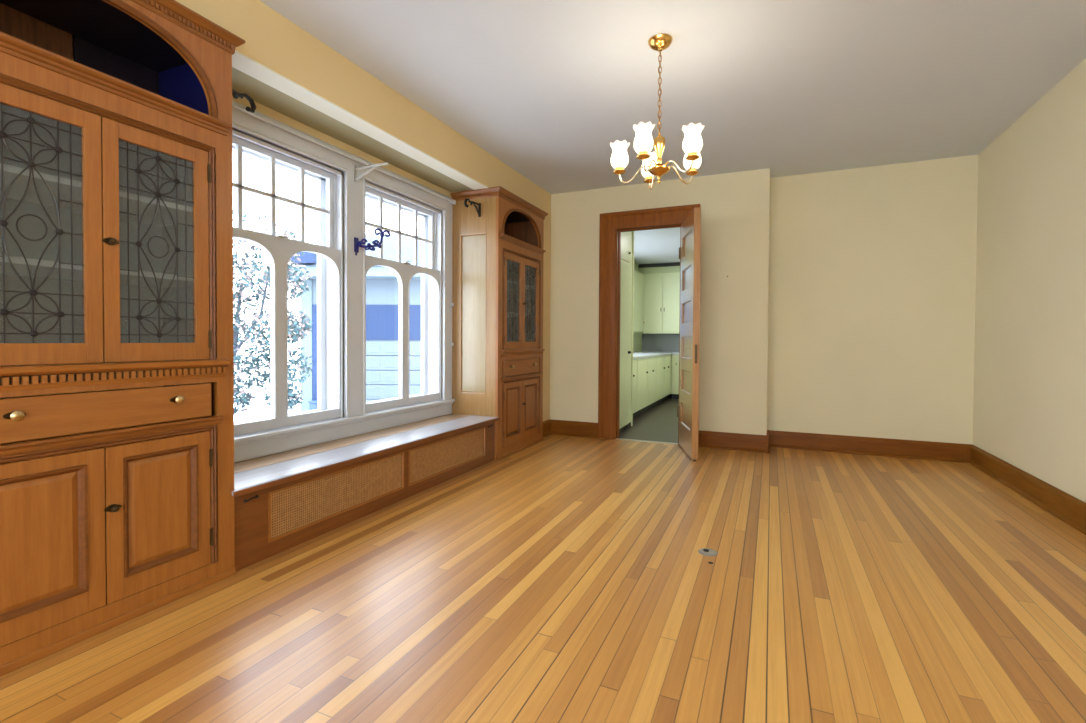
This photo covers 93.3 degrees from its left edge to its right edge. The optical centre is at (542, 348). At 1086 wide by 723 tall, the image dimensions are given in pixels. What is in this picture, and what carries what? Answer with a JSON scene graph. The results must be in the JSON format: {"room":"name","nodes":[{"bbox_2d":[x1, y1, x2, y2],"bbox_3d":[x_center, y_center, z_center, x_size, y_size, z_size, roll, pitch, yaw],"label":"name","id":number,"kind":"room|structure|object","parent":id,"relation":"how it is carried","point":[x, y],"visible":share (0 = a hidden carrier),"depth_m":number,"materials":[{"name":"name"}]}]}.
{"room":"dining room","nodes":[
{"label":"dining room","id":0,"kind":"room"},
{"bbox_2d":[232,67,471,191],"bbox_3d":[-1.198,-1.404,3.411,0.322,0.078,2.343,1,1,24],"label":"soffit","id":1,"kind":"structure","parent":0,"point":[260,92],"depth_m":3.15,"materials":[{"name":"beige paint"}]},
{"bbox_2d":[175,0,550,420],"bbox_3d":[-1.520,-0.329,2.550,0.460,2.600,6.830,1,1,24],"label":"wall","id":2,"kind":"structure","parent":0,"point":[272,40],"depth_m":3.01,"materials":[{"name":"beige paint"}]},
{"bbox_2d":[0,38,454,462],"bbox_3d":[-1.715,-0.333,2.708,0.255,2.600,6.960,1,1,24],"label":"wall window","id":3,"kind":"structure","parent":2,"relation":"in","point":[260,108],"depth_m":3.46,"materials":[{"name":"beige paint"}]},
{"bbox_2d":[232,128,343,435],"bbox_3d":[-1.611,-0.343,3.023,0.229,1.650,0.940,1,1,24],"label":"window","id":4,"kind":"structure","parent":3,"relation":"attached to","point":[329,248],"depth_m":3.17,"materials":[{"name":"grey paint"}]},
{"bbox_2d":[232,103,455,204],"bbox_3d":[-1.214,-1.265,3.521,0.051,0.036,2.120,1,1,24],"label":"curtain rod","id":5,"kind":"object","parent":3,"relation":"attached to","point":[453,202],"visible":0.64,"depth_m":3.21,"materials":[{"name":"grey paint"}]},
{"bbox_2d":[354,162,388,181],"bbox_3d":[-1.165,-1.205,3.487,0.222,0.153,0.025,0,1,-16],"label":"rod bracket","id":6,"kind":"object","parent":3,"relation":"attached to","point":[374,166],"visible":1,"depth_m":3.47,"materials":[{"name":"silver metal"}]},
{"bbox_2d":[354,228,390,255],"bbox_3d":[-1.171,-0.734,3.520,0.241,0.199,0.033,0,1,-27],"label":"curtain bracket","id":7,"kind":"object","parent":3,"relation":"attached to","point":[357,243],"visible":1,"depth_m":3.51,"materials":[{"name":"blue metal"}]},
{"bbox_2d":[366,181,441,411],"bbox_3d":[-1.157,-0.359,4.041,0.229,1.650,0.940,1,1,24],"label":"window","id":8,"kind":"structure","parent":3,"relation":"attached to","point":[430,269],"depth_m":4.20,"materials":[{"name":"grey paint"}]},
{"bbox_2d":[232,50,488,189],"bbox_3d":[-0.989,-1.348,3.319,0.136,0.008,2.343,1,1,24],"label":"trim","id":9,"kind":"structure","parent":2,"relation":"attached to","point":[241,62],"depth_m":2.91,"materials":[{"name":"beige paint"}]},
{"bbox_2d":[543,419,550,436],"bbox_3d":[0.011,0.849,5.425,0.028,0.158,0.366,1,1,24],"label":"baseboard","id":10,"kind":"structure","parent":2,"relation":"attached to","point":[546,424],"depth_m":5.48,"materials":[{"name":"brown wood"}]},
{"bbox_2d":[0,397,1085,722],"bbox_3d":[1.149,1.013,3.829,4.329,0.100,11.500,1,1,24],"label":"floor","id":11,"kind":"structure","parent":0,"point":[556,578],"depth_m":1.94,"materials":[{"name":"brown wood"}]},
{"bbox_2d":[0,0,244,675],"bbox_3d":[-1.721,-0.170,1.867,0.498,2.306,1.012,1,1,24],"label":"china cabinet","id":12,"kind":"object","parent":11,"relation":"on","point":[117,506],"visible":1,"depth_m":1.89,"materials":[{"name":"brown wood"}]},
{"bbox_2d":[0,255,192,287],"bbox_3d":[-1.743,-0.282,1.875,0.407,0.020,0.876,1,1,24],"label":"shelf","id":13,"kind":"object","parent":12,"relation":"attached to","point":[45,266],"depth_m":1.91,"materials":[{"name":"white"}]},
{"bbox_2d":[0,163,208,226],"bbox_3d":[-1.742,-0.562,1.870,0.407,0.020,0.876,1,1,24],"label":"shelf","id":14,"kind":"object","parent":12,"relation":"attached to","point":[17,190],"depth_m":1.91,"materials":[{"name":"white"}]},
{"bbox_2d":[232,89,255,112],"bbox_3d":[-1.443,-1.160,2.379,0.024,0.120,0.241,1,1,24],"label":"curtain bracket","id":15,"kind":"object","parent":12,"relation":"attached to","point":[235,94],"visible":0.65,"depth_m":2.44,"materials":[{"name":"black metal"}]},
{"bbox_2d":[232,414,499,570],"bbox_3d":[-1.069,0.776,3.377,0.488,0.367,2.355,1,1,24],"label":"window seat","id":16,"kind":"object","parent":11,"relation":"on","point":[283,501],"visible":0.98,"depth_m":2.87,"materials":[{"name":"brown wood"}]},
{"bbox_2d":[268,452,403,541],"bbox_3d":[-1.098,0.780,2.839,0.034,0.234,0.964,1,1,24],"label":"grille","id":17,"kind":"object","parent":16,"relation":"attached to","point":[296,507],"depth_m":2.74,"materials":[{"name":"wicker"}]},
{"bbox_2d":[409,427,485,485],"bbox_3d":[-0.684,0.765,3.768,0.034,0.234,0.970,1,1,24],"label":"grille","id":18,"kind":"object","parent":16,"relation":"attached to","point":[430,460],"depth_m":3.70,"materials":[{"name":"wicker"}]},
{"bbox_2d":[450,186,547,459],"bbox_3d":[-0.385,-0.217,4.865,0.498,2.306,1.012,1,1,24],"label":"china cabinet","id":19,"kind":"object","parent":11,"relation":"on","point":[497,255],"visible":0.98,"depth_m":4.50,"materials":[{"name":"brown wood"}]},
{"bbox_2d":[464,198,480,216],"bbox_3d":[-0.592,-1.190,4.290,0.024,0.120,0.241,1,1,24],"label":"curtain bracket","id":20,"kind":"object","parent":19,"relation":"attached to","point":[478,210],"visible":1,"depth_m":4.33,"materials":[{"name":"black metal"}]},
{"bbox_2d":[508,280,533,290],"bbox_3d":[-0.406,-0.610,4.868,0.407,0.020,0.876,1,1,24],"label":"shelf","id":21,"kind":"object","parent":19,"relation":"attached to","point":[531,287],"depth_m":4.92,"materials":[{"name":"white"}]},
{"bbox_2d":[508,312,533,316],"bbox_3d":[-0.407,-0.330,4.873,0.407,0.020,0.876,1,1,24],"label":"shelf","id":22,"kind":"object","parent":19,"relation":"attached to","point":[510,314],"depth_m":4.89,"materials":[{"name":"white"}]},
{"bbox_2d":[619,231,633,430],"bbox_3d":[0.689,-0.277,5.890,0.600,2.400,0.792,1,1,24],"label":"tall cabinet","id":23,"kind":"object","parent":11,"relation":"on","point":[627,238],"visible":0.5,"depth_m":5.82,"materials":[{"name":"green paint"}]},
{"bbox_2d":[633,355,671,417],"bbox_3d":[1.460,0.503,7.936,0.663,0.775,3.530,1,1,24],"label":"base cabinet","id":24,"kind":"object","parent":11,"relation":"on","point":[651,376],"visible":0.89,"depth_m":7.41,"materials":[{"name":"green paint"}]},
{"bbox_2d":[633,351,678,359],"bbox_3d":[2.105,0.102,7.691,2.070,0.038,3.620,1,1,24],"label":"countertop","id":25,"kind":"structure","parent":24,"relation":"on","point":[642,354],"depth_m":8.13,"materials":[{"name":"grey laminate"}]},
{"bbox_2d":[671,355,678,398],"bbox_3d":[3.001,0.493,8.918,1.420,0.775,0.641,1,1,24],"label":"base cabinet","id":26,"kind":"object","parent":11,"relation":"on","point":[674,358],"visible":0.22,"depth_m":8.91,"materials":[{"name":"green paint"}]},
{"bbox_2d":[698,548,717,555],"bbox_3d":[0.800,0.982,2.484,0.092,0.006,0.092,1,1,24],"label":"floor outlet","id":27,"kind":"object","parent":11,"relation":"on","point":[704,551],"visible":1,"depth_m":2.47,"materials":[{"name":"silver metal"}]},
{"bbox_2d":[633,262,641,351],"bbox_3d":[0.944,-0.320,7.764,0.100,2.420,4.440,1,1,24],"label":"wall","id":28,"kind":"structure","parent":0,"point":[637,338],"depth_m":9.37,"materials":[{"name":"green paint"}]},
{"bbox_2d":[634,269,644,332],"bbox_3d":[1.633,-0.823,8.993,0.143,1.090,0.880,1,1,24],"label":"upper cabinet","id":29,"kind":"object","parent":28,"relation":"attached to","point":[639,322],"visible":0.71,"depth_m":8.98,"materials":[{"name":"green paint"}]},
{"bbox_2d":[634,227,679,263],"bbox_3d":[1.971,-1.567,7.341,2.290,0.100,4.540,1,1,24],"label":"ceiling","id":30,"kind":"structure","parent":0,"point":[654,246],"depth_m":7.61,"materials":[{"name":"grey paint"}]},
{"bbox_2d":[639,262,679,273],"bbox_3d":[2.784,-1.455,9.171,2.090,0.180,0.340,1,1,24],"label":"wall","id":31,"kind":"structure","parent":0,"point":[670,269],"depth_m":9.28,"materials":[{"name":"green paint"}]},
{"bbox_2d":[638,262,679,267],"bbox_3d":[2.710,-1.508,9.003,2.090,0.060,0.025,1,1,24],"label":"trim","id":32,"kind":"structure","parent":31,"relation":"attached to","point":[676,263],"depth_m":9.26,"materials":[{"name":"black"}]},
{"bbox_2d":[550,168,769,434],"bbox_3d":[0.886,-0.365,5.287,2.629,2.600,0.130,1,1,24],"label":"wall","id":33,"kind":"structure","parent":0,"point":[735,206],"depth_m":4.91,"materials":[{"name":"beige paint"}]},
{"bbox_2d":[550,419,597,437],"bbox_3d":[0.322,0.850,5.471,0.558,0.158,0.028,1,1,24],"label":"baseboard","id":34,"kind":"structure","parent":33,"relation":"attached to","point":[557,427],"depth_m":5.46,"materials":[{"name":"brown wood"}]},
{"bbox_2d":[616,438,677,444],"bbox_3d":[1.051,0.935,5.191,0.640,0.006,0.050,1,1,24],"label":"trim","id":35,"kind":"structure","parent":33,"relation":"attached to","point":[616,438],"depth_m":5.17,"materials":[{"name":"silver metal"}]},
{"bbox_2d":[598,204,699,444],"bbox_3d":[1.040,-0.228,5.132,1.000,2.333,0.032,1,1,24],"label":"trim","id":36,"kind":"structure","parent":33,"relation":"attached to","point":[609,222],"depth_m":5.29,"materials":[{"name":"brown wood"}]},
{"bbox_2d":[677,207,700,460],"bbox_3d":[1.320,-0.126,4.667,0.071,2.145,0.668,0,1,5],"label":"door","id":37,"kind":"structure","parent":33,"relation":"in","point":[689,252],"depth_m":4.51,"materials":[{"name":"brown wood"}]},
{"bbox_2d":[698,430,769,452],"bbox_3d":[1.847,0.868,4.962,0.635,0.158,0.339,1,1,24],"label":"baseboard","id":38,"kind":"structure","parent":33,"relation":"attached to","point":[706,439],"depth_m":4.82,"materials":[{"name":"brown wood"}]},
{"bbox_2d":[642,334,678,351],"bbox_3d":[2.868,-0.339,9.392,2.090,2.420,0.100,1,1,24],"label":"wall","id":39,"kind":"structure","parent":0,"point":[650,342],"depth_m":9.63,"materials":[{"name":"grey"}]},
{"bbox_2d":[639,272,679,333],"bbox_3d":[2.209,-0.828,9.411,0.840,1.090,0.368,1,1,24],"label":"upper cabinet","id":40,"kind":"object","parent":39,"relation":"attached to","point":[661,290],"visible":0.74,"depth_m":9.26,"materials":[{"name":"green paint"}]},
{"bbox_2d":[259,0,1085,193],"bbox_3d":[0.317,-1.657,1.881,4.329,0.100,7.341,1,1,24],"label":"ceiling","id":41,"kind":"structure","parent":0,"point":[545,88],"depth_m":3.00,"materials":[{"name":"white paint"}]},
{"bbox_2d":[610,33,704,190],"bbox_3d":[0.599,-1.244,2.693,0.502,0.752,0.504,1,1,24],"label":"chandelier","id":42,"kind":"object","parent":41,"relation":"hanging from","point":[644,142],"visible":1,"depth_m":2.67,"materials":[{"name":"gold metal"}]},
{"bbox_2d":[767,154,978,443],"bbox_3d":[2.897,-0.342,4.628,1.820,2.600,0.301,1,1,24],"label":"wall","id":43,"kind":"structure","parent":0,"point":[872,286],"depth_m":4.62,"materials":[{"name":"beige paint"}]},
{"bbox_2d":[768,430,972,462],"bbox_3d":[2.906,0.879,4.661,1.600,0.158,0.028,1,1,24],"label":"baseboard","id":44,"kind":"structure","parent":43,"relation":"attached to","point":[913,449],"depth_m":4.62,"materials":[{"name":"brown wood"}]},
{"bbox_2d":[973,58,1085,502],"bbox_3d":[2.241,-0.281,1.045,0.100,2.600,7.141,1,1,24],"label":"wall","id":45,"kind":"structure","parent":0,"point":[1029,400],"depth_m":3.32,"materials":[{"name":"beige paint"}]},
{"bbox_2d":[969,445,1085,534],"bbox_3d":[2.176,0.939,1.093,0.028,0.158,7.141,1,1,24],"label":"baseboard","id":46,"kind":"structure","parent":45,"relation":"attached to","point":[1071,510],"depth_m":3.28,"materials":[{"name":"brown wood"}]},
{"label":"outside","id":47,"kind":"structure","parent":0,"visible":0},
{"bbox_2d":[234,365,300,421],"bbox_3d":[-12.572,1.538,12.194,27.150,0.100,36.000,1,1,24],"label":"ground","id":48,"kind":"structure","parent":47,"point":[258,408],"depth_m":14.16,"materials":[{"name":"grey snow"}]},
{"bbox_2d":[233,200,313,413],"bbox_3d":[-5.513,-0.539,9.078,2.899,4.252,1.422,0,1,0],"label":"tree","id":49,"kind":"object","parent":48,"relation":"on","point":[299,320],"visible":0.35,"depth_m":8.95,"materials":[{"name":"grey plant"}]},
{"bbox_2d":[308,400,316,409],"bbox_3d":[-5.127,1.358,11.627,0.280,0.360,0.280,1,1,24],"label":"storage bin","id":50,"kind":"object","parent":48,"relation":"on","point":[312,404],"visible":0.37,"depth_m":11.52,"materials":[{"name":"blue plastic"}]},
{"bbox_2d":[267,235,420,411],"bbox_3d":[-1.320,-0.922,14.686,9.650,4.850,6.600,0,1,0],"label":"neighboring house","id":51,"kind":"structure","parent":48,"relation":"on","point":[381,282],"depth_m":11.97,"materials":[{"name":"blue"}]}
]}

